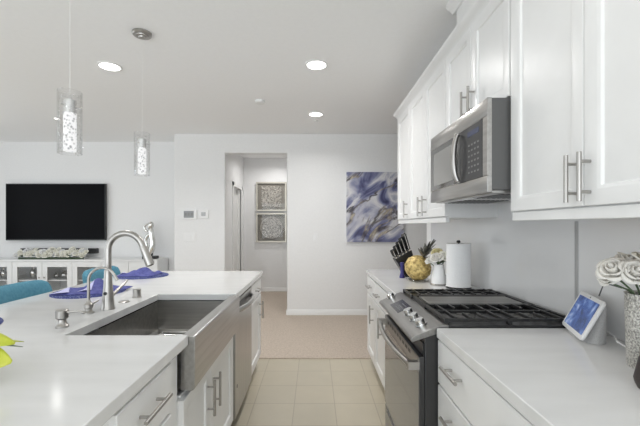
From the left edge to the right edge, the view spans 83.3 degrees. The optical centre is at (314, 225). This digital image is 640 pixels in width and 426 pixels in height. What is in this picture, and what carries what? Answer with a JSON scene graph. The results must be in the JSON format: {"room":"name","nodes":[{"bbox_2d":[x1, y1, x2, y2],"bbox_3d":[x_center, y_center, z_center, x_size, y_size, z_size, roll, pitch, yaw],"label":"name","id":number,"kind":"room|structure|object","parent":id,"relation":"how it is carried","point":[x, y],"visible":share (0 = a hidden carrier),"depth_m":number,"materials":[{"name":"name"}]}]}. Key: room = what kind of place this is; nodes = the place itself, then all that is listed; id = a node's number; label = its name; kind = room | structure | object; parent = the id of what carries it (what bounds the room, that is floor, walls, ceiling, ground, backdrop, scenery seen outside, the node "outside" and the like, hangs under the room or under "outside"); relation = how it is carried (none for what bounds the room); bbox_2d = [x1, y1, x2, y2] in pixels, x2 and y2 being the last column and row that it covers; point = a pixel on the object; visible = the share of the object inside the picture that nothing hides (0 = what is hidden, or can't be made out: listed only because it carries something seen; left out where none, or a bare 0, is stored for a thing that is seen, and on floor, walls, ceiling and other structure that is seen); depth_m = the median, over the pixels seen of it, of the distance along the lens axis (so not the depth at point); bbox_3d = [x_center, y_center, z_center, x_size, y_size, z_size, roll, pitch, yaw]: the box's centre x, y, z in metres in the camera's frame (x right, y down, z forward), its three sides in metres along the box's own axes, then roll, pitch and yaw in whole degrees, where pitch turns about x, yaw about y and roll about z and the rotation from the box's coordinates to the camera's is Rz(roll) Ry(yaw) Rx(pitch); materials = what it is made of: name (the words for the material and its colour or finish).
{"room":"kitchen","nodes":[
{"label":"kitchen","id":0,"kind":"room"},
{"bbox_2d":[0,142,173,270],"bbox_3d":[-4.105,-0.021,6.025,3.990,2.740,0.150,0,0,0],"label":"wall","id":1,"kind":"structure","parent":0,"point":[133,201],"depth_m":5.95,"materials":[{"name":"paint"}]},
{"bbox_2d":[6,184,106,239],"bbox_3d":[-4.231,-0.230,5.914,1.628,0.926,0.072,0,0,0],"label":"television","id":2,"kind":"object","parent":1,"relation":"attached to","point":[33,211],"visible":1,"depth_m":5.88,"materials":[{"name":"black plastic"}]},
{"bbox_2d":[20,248,98,253],"bbox_3d":[-4.174,0.406,5.904,1.240,0.085,0.089,0,0,0],"label":"soundbar","id":3,"kind":"object","parent":1,"relation":"attached to","point":[91,250],"visible":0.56,"depth_m":5.86,"materials":[{"name":"grey plastic"}]},
{"bbox_2d":[0,0,456,157],"bbox_3d":[-1.400,-1.441,2.250,9.400,0.100,10.700,0,0,0],"label":"ceiling","id":4,"kind":"structure","parent":0,"point":[204,66],"depth_m":3.10,"materials":[{"name":"paint"}]},
{"bbox_2d":[57,93,82,155],"bbox_3d":[-1.204,-0.869,1.772,0.132,1.028,0.132,0,0,0],"label":"pendant light","id":5,"kind":"object","parent":4,"relation":"hanging from","point":[70,107],"visible":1,"depth_m":1.75,"materials":[{"name":"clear glass"}]},
{"bbox_2d":[97,61,121,70],"bbox_3d":[-1.780,-1.385,3.130,0.194,0.011,0.194,0,0,0],"label":"recessed light","id":6,"kind":"object","parent":4,"relation":"in","point":[106,65],"visible":1,"depth_m":3.12,"materials":[{"name":"white plastic"}]},
{"bbox_2d":[99,63,119,69],"bbox_3d":[-1.780,-1.386,3.130,0.160,0.002,0.160,0,0,0],"label":"diffuser","id":7,"kind":"object","parent":6,"relation":"attached to","point":[106,66],"depth_m":3.13,"materials":[{"name":"white plastic"}]},
{"bbox_2d":[132,28,151,176],"bbox_3d":[-1.243,-0.877,2.595,0.132,1.028,0.132,0,0,0],"label":"pendant light","id":8,"kind":"object","parent":4,"relation":"hanging from","point":[143,34],"visible":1,"depth_m":2.57,"materials":[{"name":"clear glass"}]},
{"bbox_2d":[255,99,264,104],"bbox_3d":[-0.605,-1.374,4.000,0.110,0.034,0.110,0,0,0],"label":"smoke detector","id":9,"kind":"object","parent":4,"relation":"attached to","point":[257,101],"visible":1,"depth_m":3.97,"materials":[{"name":"white plastic"}]},
{"bbox_2d":[308,112,323,116],"bbox_3d":[0.017,-1.385,4.470,0.194,0.011,0.194,0,0,0],"label":"recessed light","id":10,"kind":"object","parent":4,"relation":"in","point":[313,114],"visible":1,"depth_m":4.47,"materials":[{"name":"white plastic"}]},
{"bbox_2d":[309,113,321,115],"bbox_3d":[0.017,-1.386,4.470,0.160,0.002,0.160,0,0,0],"label":"diffuser","id":11,"kind":"object","parent":10,"relation":"attached to","point":[310,114],"depth_m":4.47,"materials":[{"name":"white plastic"}]},
{"bbox_2d":[305,59,327,69],"bbox_3d":[0.017,-1.385,3.100,0.194,0.011,0.194,0,0,0],"label":"recessed light","id":12,"kind":"object","parent":4,"relation":"in","point":[315,64],"visible":1,"depth_m":3.09,"materials":[{"name":"white plastic"}]},
{"bbox_2d":[307,61,325,68],"bbox_3d":[0.017,-1.386,3.100,0.160,0.002,0.160,0,0,0],"label":"diffuser","id":13,"kind":"object","parent":12,"relation":"attached to","point":[310,64],"depth_m":3.09,"materials":[{"name":"white plastic"}]},
{"bbox_2d":[227,155,243,270],"bbox_3d":[-1.510,-0.021,6.525,0.120,2.740,1.950,0,0,0],"label":"wall","id":14,"kind":"structure","parent":0,"point":[235,163],"depth_m":6.29,"materials":[{"name":"paint"}]},
{"bbox_2d":[234,189,235,270],"bbox_3d":[-1.523,0.314,6.760,0.084,2.030,0.646,0,0,0],"label":"door","id":15,"kind":"structure","parent":14,"relation":"in","point":[234,189],"depth_m":6.94,"materials":[{"name":"white wood"}]},
{"bbox_2d":[232,181,242,270],"bbox_3d":[-1.500,0.274,6.760,0.140,2.130,0.840,0,0,0],"label":"trim","id":16,"kind":"structure","parent":14,"relation":"attached to","point":[239,225],"depth_m":7.08,"materials":[{"name":"white wood"}]},
{"bbox_2d":[244,158,286,286],"bbox_3d":[-0.875,-0.021,7.430,1.390,2.740,0.140,0,0,0],"label":"wall","id":17,"kind":"structure","parent":0,"point":[270,258],"depth_m":7.36,"materials":[{"name":"paint"}]},
{"bbox_2d":[256,182,286,210],"bbox_3d":[-0.879,-0.599,7.335,0.617,0.589,0.049,0,0,0],"label":"shadow box","id":18,"kind":"object","parent":17,"relation":"attached to","point":[270,196],"visible":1,"depth_m":7.35,"materials":[{"name":"grey wood"}]},
{"bbox_2d":[256,213,286,241],"bbox_3d":[-0.879,0.034,7.335,0.617,0.595,0.049,0,0,0],"label":"shadow box","id":19,"kind":"object","parent":17,"relation":"attached to","point":[270,227],"visible":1,"depth_m":7.35,"materials":[{"name":"beige wood"}]},
{"bbox_2d":[261,287,286,291],"bbox_3d":[-0.875,1.298,7.353,1.150,0.082,0.014,0,0,0],"label":"baseboard","id":20,"kind":"structure","parent":17,"relation":"attached to","point":[264,289],"depth_m":7.35,"materials":[{"name":"white wood"}]},
{"bbox_2d":[174,134,426,309],"bbox_3d":[0.545,-0.021,5.480,5.310,2.740,0.140,0,0,0],"label":"wall","id":21,"kind":"structure","parent":0,"point":[329,273],"depth_m":5.41,"materials":[{"name":"paint"}]},
{"bbox_2d":[183,209,196,219],"bbox_3d":[-1.871,-0.173,5.398,0.210,0.150,0.024,0,0,0],"label":"panel","id":22,"kind":"object","parent":21,"relation":"attached to","point":[188,214],"visible":1,"depth_m":5.39,"materials":[{"name":"white plastic"}]},
{"bbox_2d":[199,210,207,218],"bbox_3d":[-1.664,-0.177,5.399,0.143,0.128,0.022,0,0,0],"label":"thermostat","id":23,"kind":"object","parent":21,"relation":"attached to","point":[203,214],"visible":1,"depth_m":5.39,"materials":[{"name":"white plastic"}]},
{"bbox_2d":[287,310,366,314],"bbox_3d":[1.393,1.298,5.403,3.613,0.082,0.014,0,0,0],"label":"baseboard","id":24,"kind":"structure","parent":21,"relation":"attached to","point":[289,312],"depth_m":5.40,"materials":[{"name":"white wood"}]},
{"bbox_2d":[346,172,403,241],"bbox_3d":[0.906,-0.283,5.389,0.858,1.044,0.039,0,0,0],"label":"painting","id":25,"kind":"object","parent":21,"relation":"attached to","point":[371,197],"visible":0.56,"depth_m":5.37},
{"bbox_2d":[231,359,385,425],"bbox_3d":[-1.400,1.399,0.325,9.200,0.100,6.650,0,0,0],"label":"floor","id":26,"kind":"structure","parent":0,"point":[280,392],"depth_m":2.87,"materials":[{"name":"tile"}]},
{"bbox_2d":[0,280,51,303],"bbox_3d":[-1.681,0.857,2.270,0.506,0.986,0.500,0,0,0],"label":"counter stool","id":27,"kind":"object","parent":26,"relation":"on","point":[20,290],"visible":0.27,"depth_m":2.31,"materials":[{"name":"teal fabric"}]},
{"bbox_2d":[82,266,120,283],"bbox_3d":[-1.681,0.857,3.160,0.506,0.986,0.500,0,0,0],"label":"counter stool","id":28,"kind":"object","parent":26,"relation":"on","point":[99,273],"visible":0.12,"depth_m":3.08,"materials":[{"name":"teal fabric"}]},
{"bbox_2d":[102,356,176,425],"bbox_3d":[-0.927,0.912,1.060,0.906,0.873,0.680,0,0,0],"label":"base cabinet","id":29,"kind":"object","parent":26,"relation":"on","point":[155,404],"visible":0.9,"depth_m":1.15,"materials":[{"name":"white wood"}]},
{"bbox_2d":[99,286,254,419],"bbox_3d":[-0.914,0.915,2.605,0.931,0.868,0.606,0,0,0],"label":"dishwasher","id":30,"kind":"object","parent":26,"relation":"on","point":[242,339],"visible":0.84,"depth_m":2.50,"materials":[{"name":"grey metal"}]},
{"bbox_2d":[177,337,232,425],"bbox_3d":[-0.927,0.912,1.850,0.906,0.873,0.890,0,0,0],"label":"base cabinet","id":31,"kind":"object","parent":26,"relation":"on","point":[210,403],"visible":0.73,"depth_m":1.79,"materials":[{"name":"white wood"}]},
{"bbox_2d":[0,271,262,425],"bbox_3d":[-1.127,0.455,1.895,1.247,0.040,3.190,0,0,0],"label":"countertop","id":32,"kind":"structure","parent":31,"relation":"on","point":[67,376],"depth_m":1.24,"materials":[{"name":"stone"}]},
{"bbox_2d":[0,333,23,367],"bbox_3d":[-1.003,0.364,1.004,0.304,0.142,0.298,0,0,-44],"label":"centrepiece","id":33,"kind":"object","parent":32,"relation":"on","point":[5,359],"visible":1,"depth_m":0.99,"materials":[{"name":"yellow plastic"}]},
{"bbox_2d":[55,308,83,328],"bbox_3d":[-1.056,0.397,1.550,0.114,0.076,0.052,0,0,0],"label":"soap dispenser","id":34,"kind":"object","parent":32,"relation":"on","point":[61,315],"visible":1,"depth_m":1.54,"materials":[{"name":"silver metal"}]},
{"bbox_2d":[49,287,125,298],"bbox_3d":[-1.475,0.430,2.360,0.426,0.009,0.426,0,0,0],"label":"placemat","id":35,"kind":"object","parent":32,"relation":"on","point":[121,291],"visible":0.16,"depth_m":2.19,"materials":[{"name":"blue fabric"}]},
{"bbox_2d":[49,278,132,294],"bbox_3d":[-1.455,0.386,2.380,0.371,0.078,0.330,0,0,0],"label":"napkin","id":36,"kind":"object","parent":35,"relation":"on","point":[96,287],"visible":0.75,"depth_m":2.29,"materials":[{"name":"fabric"}]},
{"bbox_2d":[83,267,118,313],"bbox_3d":[-1.071,0.319,1.796,0.164,0.232,0.094,0,0,25],"label":"water faucet","id":37,"kind":"object","parent":32,"relation":"on","point":[88,305],"visible":0.97,"depth_m":1.79,"materials":[{"name":"silver metal"}]},
{"bbox_2d":[101,230,154,310],"bbox_3d":[-0.978,0.228,1.956,0.276,0.413,0.206,0,0,0],"label":"kitchen faucet","id":38,"kind":"object","parent":32,"relation":"on","point":[108,295],"visible":0.94,"depth_m":1.87,"materials":[{"name":"silver metal"}]},
{"bbox_2d":[132,288,141,297],"bbox_3d":[-1.085,0.409,2.200,0.054,0.051,0.054,0,0,0],"label":"switch","id":39,"kind":"object","parent":32,"relation":"on","point":[137,291],"visible":1,"depth_m":2.18,"materials":[{"name":"silver metal"}]},
{"bbox_2d":[117,272,168,278],"bbox_3d":[-1.500,0.430,3.140,0.426,0.009,0.426,0,0,0],"label":"placemat","id":40,"kind":"object","parent":32,"relation":"on","point":[163,274],"visible":0.27,"depth_m":2.99,"materials":[{"name":"blue fabric"}]},
{"bbox_2d":[117,267,162,276],"bbox_3d":[-1.516,0.394,3.150,0.300,0.063,0.292,0,0,0],"label":"napkin","id":41,"kind":"object","parent":40,"relation":"on","point":[144,271],"visible":1,"depth_m":3.08,"materials":[{"name":"fabric"}]},
{"bbox_2d":[88,295,238,390],"bbox_3d":[-0.736,0.557,1.867,0.516,0.234,0.857,0,0,0],"label":"sink","id":42,"kind":"object","parent":32,"relation":"in","point":[209,326],"visible":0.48,"depth_m":1.95,"materials":[{"name":"metal"}]},
{"bbox_2d":[251,277,263,373],"bbox_3d":[-0.927,0.912,3.188,0.906,0.873,0.545,0,0,0],"label":"base cabinet","id":43,"kind":"object","parent":26,"relation":"on","point":[256,286],"visible":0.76,"depth_m":3.25,"materials":[{"name":"white wood"}]},
{"bbox_2d":[365,275,374,365],"bbox_3d":[0.834,0.912,3.368,0.698,0.873,0.425,0,0,0],"label":"base cabinet","id":44,"kind":"object","parent":26,"relation":"on","point":[370,285],"visible":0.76,"depth_m":3.38,"materials":[{"name":"white wood"}]},
{"bbox_2d":[372,282,384,386],"bbox_3d":[0.834,0.912,2.940,0.698,0.873,0.420,0,0,0],"label":"base cabinet","id":45,"kind":"object","parent":26,"relation":"on","point":[379,291],"visible":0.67,"depth_m":2.94,"materials":[{"name":"white wood"}]},
{"bbox_2d":[384,291,387,389],"bbox_3d":[0.834,0.912,2.518,0.698,0.873,0.415,0,0,0],"label":"base cabinet","id":46,"kind":"object","parent":26,"relation":"on","point":[385,292],"visible":0.03,"depth_m":2.70,"materials":[{"name":"white wood"}]},
{"bbox_2d":[367,270,481,293],"bbox_3d":[0.846,0.455,2.956,0.652,0.040,1.288,0,0,0],"label":"countertop","id":47,"kind":"structure","parent":46,"relation":"on","point":[389,280],"depth_m":2.79,"materials":[{"name":"stone"}]},
{"bbox_2d":[390,233,412,276],"bbox_3d":[0.780,0.247,3.124,0.238,0.377,0.121,0,0,0],"label":"knife block","id":48,"kind":"object","parent":47,"relation":"on","point":[401,251],"visible":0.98,"depth_m":3.08,"materials":[{"name":"black plastic"}]},
{"bbox_2d":[399,262,404,277],"bbox_3d":[0.735,0.369,3.020,0.048,0.132,0.048,0,0,0],"label":"bottle","id":49,"kind":"object","parent":47,"relation":"on","point":[402,275],"visible":1,"depth_m":3.01,"materials":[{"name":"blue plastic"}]},
{"bbox_2d":[405,239,435,280],"bbox_3d":[0.838,0.267,2.855,0.237,0.336,0.220,0,0,0],"label":"ornament","id":50,"kind":"object","parent":47,"relation":"on","point":[416,268],"visible":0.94,"depth_m":2.79,"materials":[{"name":"gold metal"}]},
{"bbox_2d":[424,248,445,285],"bbox_3d":[0.930,0.302,2.676,0.198,0.266,0.161,0,0,0],"label":"flower vase","id":51,"kind":"object","parent":47,"relation":"on","point":[438,277],"visible":0.9,"depth_m":2.65,"materials":[{"name":"white ceramic"}]},
{"bbox_2d":[446,240,471,288],"bbox_3d":[1.012,0.267,2.530,0.172,0.336,0.172,0,0,0],"label":"paper towel holder","id":52,"kind":"object","parent":47,"relation":"on","point":[458,255],"visible":0.96,"depth_m":2.46,"materials":[{"name":"white paper"}]},
{"bbox_2d":[378,289,565,425],"bbox_3d":[0.769,0.873,1.924,0.792,0.952,0.764,0,0,0],"label":"gas range","id":53,"kind":"object","parent":26,"relation":"on","point":[413,318],"visible":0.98,"depth_m":1.72,"materials":[{"name":"grey metal"}]},
{"bbox_2d":[406,293,565,327],"bbox_3d":[0.856,0.446,1.924,0.615,0.038,0.758,0,0,0],"label":"cooktop","id":54,"kind":"object","parent":53,"relation":"in","point":[440,322],"depth_m":1.63,"materials":[{"name":"grey metal"}]},
{"bbox_2d":[438,340,533,425],"bbox_3d":[0.834,0.912,1.117,0.698,0.873,0.835,0,0,0],"label":"base cabinet","id":55,"kind":"object","parent":26,"relation":"on","point":[464,398],"visible":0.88,"depth_m":1.25,"materials":[{"name":"white wood"}]},
{"bbox_2d":[437,328,639,425],"bbox_3d":[0.846,0.455,0.868,0.652,0.040,1.335,0,0,0],"label":"countertop","id":56,"kind":"structure","parent":55,"relation":"on","point":[550,376],"depth_m":1.07,"materials":[{"name":"stone"}]},
{"bbox_2d":[562,291,625,347],"bbox_3d":[1.095,0.354,1.374,0.182,0.161,0.311,0,0,20],"label":"smart display","id":57,"kind":"object","parent":56,"relation":"on","point":[586,320],"visible":0.98,"depth_m":1.35,"materials":[{"name":"white plastic"}]},
{"bbox_2d":[595,252,639,368],"bbox_3d":[0.985,0.258,1.109,0.187,0.353,0.181,0,0,-40],"label":"flower vase","id":58,"kind":"object","parent":56,"relation":"on","point":[612,270],"visible":1,"depth_m":1.10,"materials":[{"name":"silver metal"}]},
{"bbox_2d":[633,354,639,388],"bbox_3d":[0.958,0.379,0.942,0.191,0.112,0.110,0,0,0],"label":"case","id":59,"kind":"object","parent":56,"relation":"on","point":[636,375],"visible":1,"depth_m":0.97,"materials":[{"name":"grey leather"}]},
{"bbox_2d":[259,292,370,358],"bbox_3d":[-1.400,1.393,5.575,9.200,0.112,3.850,0,0,0],"label":"floor","id":60,"kind":"structure","parent":0,"point":[283,336],"depth_m":4.44,"materials":[{"name":"beige carpet"}]},
{"bbox_2d":[0,257,167,290],"bbox_3d":[-3.967,0.933,5.716,3.120,0.832,0.437,0,0,0],"label":"media console","id":61,"kind":"object","parent":60,"relation":"on","point":[18,270],"visible":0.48,"depth_m":5.52,"materials":[{"name":"white wood"}]},
{"bbox_2d":[0,267,6,277],"bbox_3d":[-4.934,0.745,5.720,0.100,0.170,0.100,0,0,0],"label":"vase","id":62,"kind":"object","parent":61,"relation":"on","point":[3,273],"visible":0.91,"depth_m":5.69,"materials":[{"name":"silver metal"}]},
{"bbox_2d":[29,267,36,277],"bbox_3d":[-4.465,0.735,5.720,0.110,0.190,0.110,0,0,0],"label":"vase","id":63,"kind":"object","parent":61,"relation":"on","point":[33,272],"visible":0.77,"depth_m":5.69,"materials":[{"name":"silver metal"}]},
{"bbox_2d":[12,246,88,258],"bbox_3d":[-4.099,0.418,5.615,1.158,0.195,0.192,0,0,0],"label":"garland","id":64,"kind":"object","parent":61,"relation":"on","point":[51,252],"visible":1,"depth_m":5.59,"materials":[{"name":"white plant"}]},
{"bbox_2d":[60,270,66,278],"bbox_3d":[-3.964,0.765,5.720,0.124,0.130,0.124,0,0,0],"label":"vase","id":65,"kind":"object","parent":61,"relation":"on","point":[63,274],"visible":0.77,"depth_m":5.68,"materials":[{"name":"silver metal"}]},
{"bbox_2d":[142,221,158,258],"bbox_3d":[-2.597,0.220,5.700,0.215,0.593,0.120,0,0,0],"label":"sculpture","id":66,"kind":"object","parent":61,"relation":"on","point":[152,242],"visible":0.95,"depth_m":5.67,"materials":[{"name":"silver metal"}]},
{"bbox_2d":[457,0,473,23],"bbox_3d":[1.035,-1.264,1.520,0.300,0.254,1.440,0,0,0],"label":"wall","id":67,"kind":"structure","parent":0,"point":[466,4],"depth_m":2.14,"materials":[{"name":"white paint"}]},
{"bbox_2d":[427,202,639,340],"bbox_3d":[1.249,-0.021,0.405,0.152,2.740,6.810,0,0,0],"label":"wall","id":68,"kind":"structure","parent":0,"point":[532,261],"depth_m":1.84,"materials":[{"name":"white paint"}]},
{"bbox_2d":[398,106,409,223],"bbox_3d":[0.989,-0.556,3.402,0.388,1.069,0.435,0,0,0],"label":"upper cabinet","id":69,"kind":"object","parent":68,"relation":"attached to","point":[403,120],"visible":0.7,"depth_m":3.42,"materials":[{"name":"white wood"}]},
{"bbox_2d":[409,60,497,223],"bbox_3d":[0.989,-0.556,2.743,0.388,1.069,0.875,0,0,0],"label":"upper cabinet","id":70,"kind":"object","parent":68,"relation":"attached to","point":[427,109],"visible":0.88,"depth_m":2.68,"materials":[{"name":"white wood"}]},
{"bbox_2d":[393,0,490,119],"bbox_3d":[0.994,-1.107,2.180,0.382,0.056,2.960,0,0,0],"label":"trim","id":71,"kind":"structure","parent":70,"relation":"attached to","point":[477,6],"depth_m":2.24,"materials":[{"name":"white wood"}]},
{"bbox_2d":[446,0,463,14],"bbox_3d":[1.009,-1.363,1.540,0.352,0.056,1.480,0,0,0],"label":"trim","id":72,"kind":"structure","parent":68,"relation":"attached to","point":[452,6],"depth_m":2.22,"materials":[{"name":"white wood"}]},
{"bbox_2d":[445,0,510,127],"bbox_3d":[0.989,-0.824,1.923,0.388,0.535,0.755,0,0,0],"label":"upper cabinet","id":73,"kind":"object","parent":68,"relation":"attached to","point":[478,67],"visible":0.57,"depth_m":1.83,"materials":[{"name":"white wood"}]},
{"bbox_2d":[431,97,510,203],"bbox_3d":[0.933,-0.347,1.924,0.476,0.414,0.754,0,0,0],"label":"microwave","id":74,"kind":"object","parent":73,"relation":"attached to","point":[471,157],"visible":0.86,"depth_m":1.69,"materials":[{"name":"grey metal"}]},
{"bbox_2d":[511,0,639,220],"bbox_3d":[0.989,-0.556,1.117,0.388,1.069,0.835,0,0,0],"label":"upper cabinet","id":75,"kind":"object","parent":68,"relation":"attached to","point":[575,64],"visible":1,"depth_m":1.16,"materials":[{"name":"white wood"}]},
{"bbox_2d":[575,221,577,299],"bbox_3d":[1.171,0.199,1.609,0.004,0.440,0.018,0,0,0],"label":"trim","id":76,"kind":"structure","parent":68,"relation":"attached to","point":[576,222],"depth_m":1.61,"materials":[{"name":"grey paint"}]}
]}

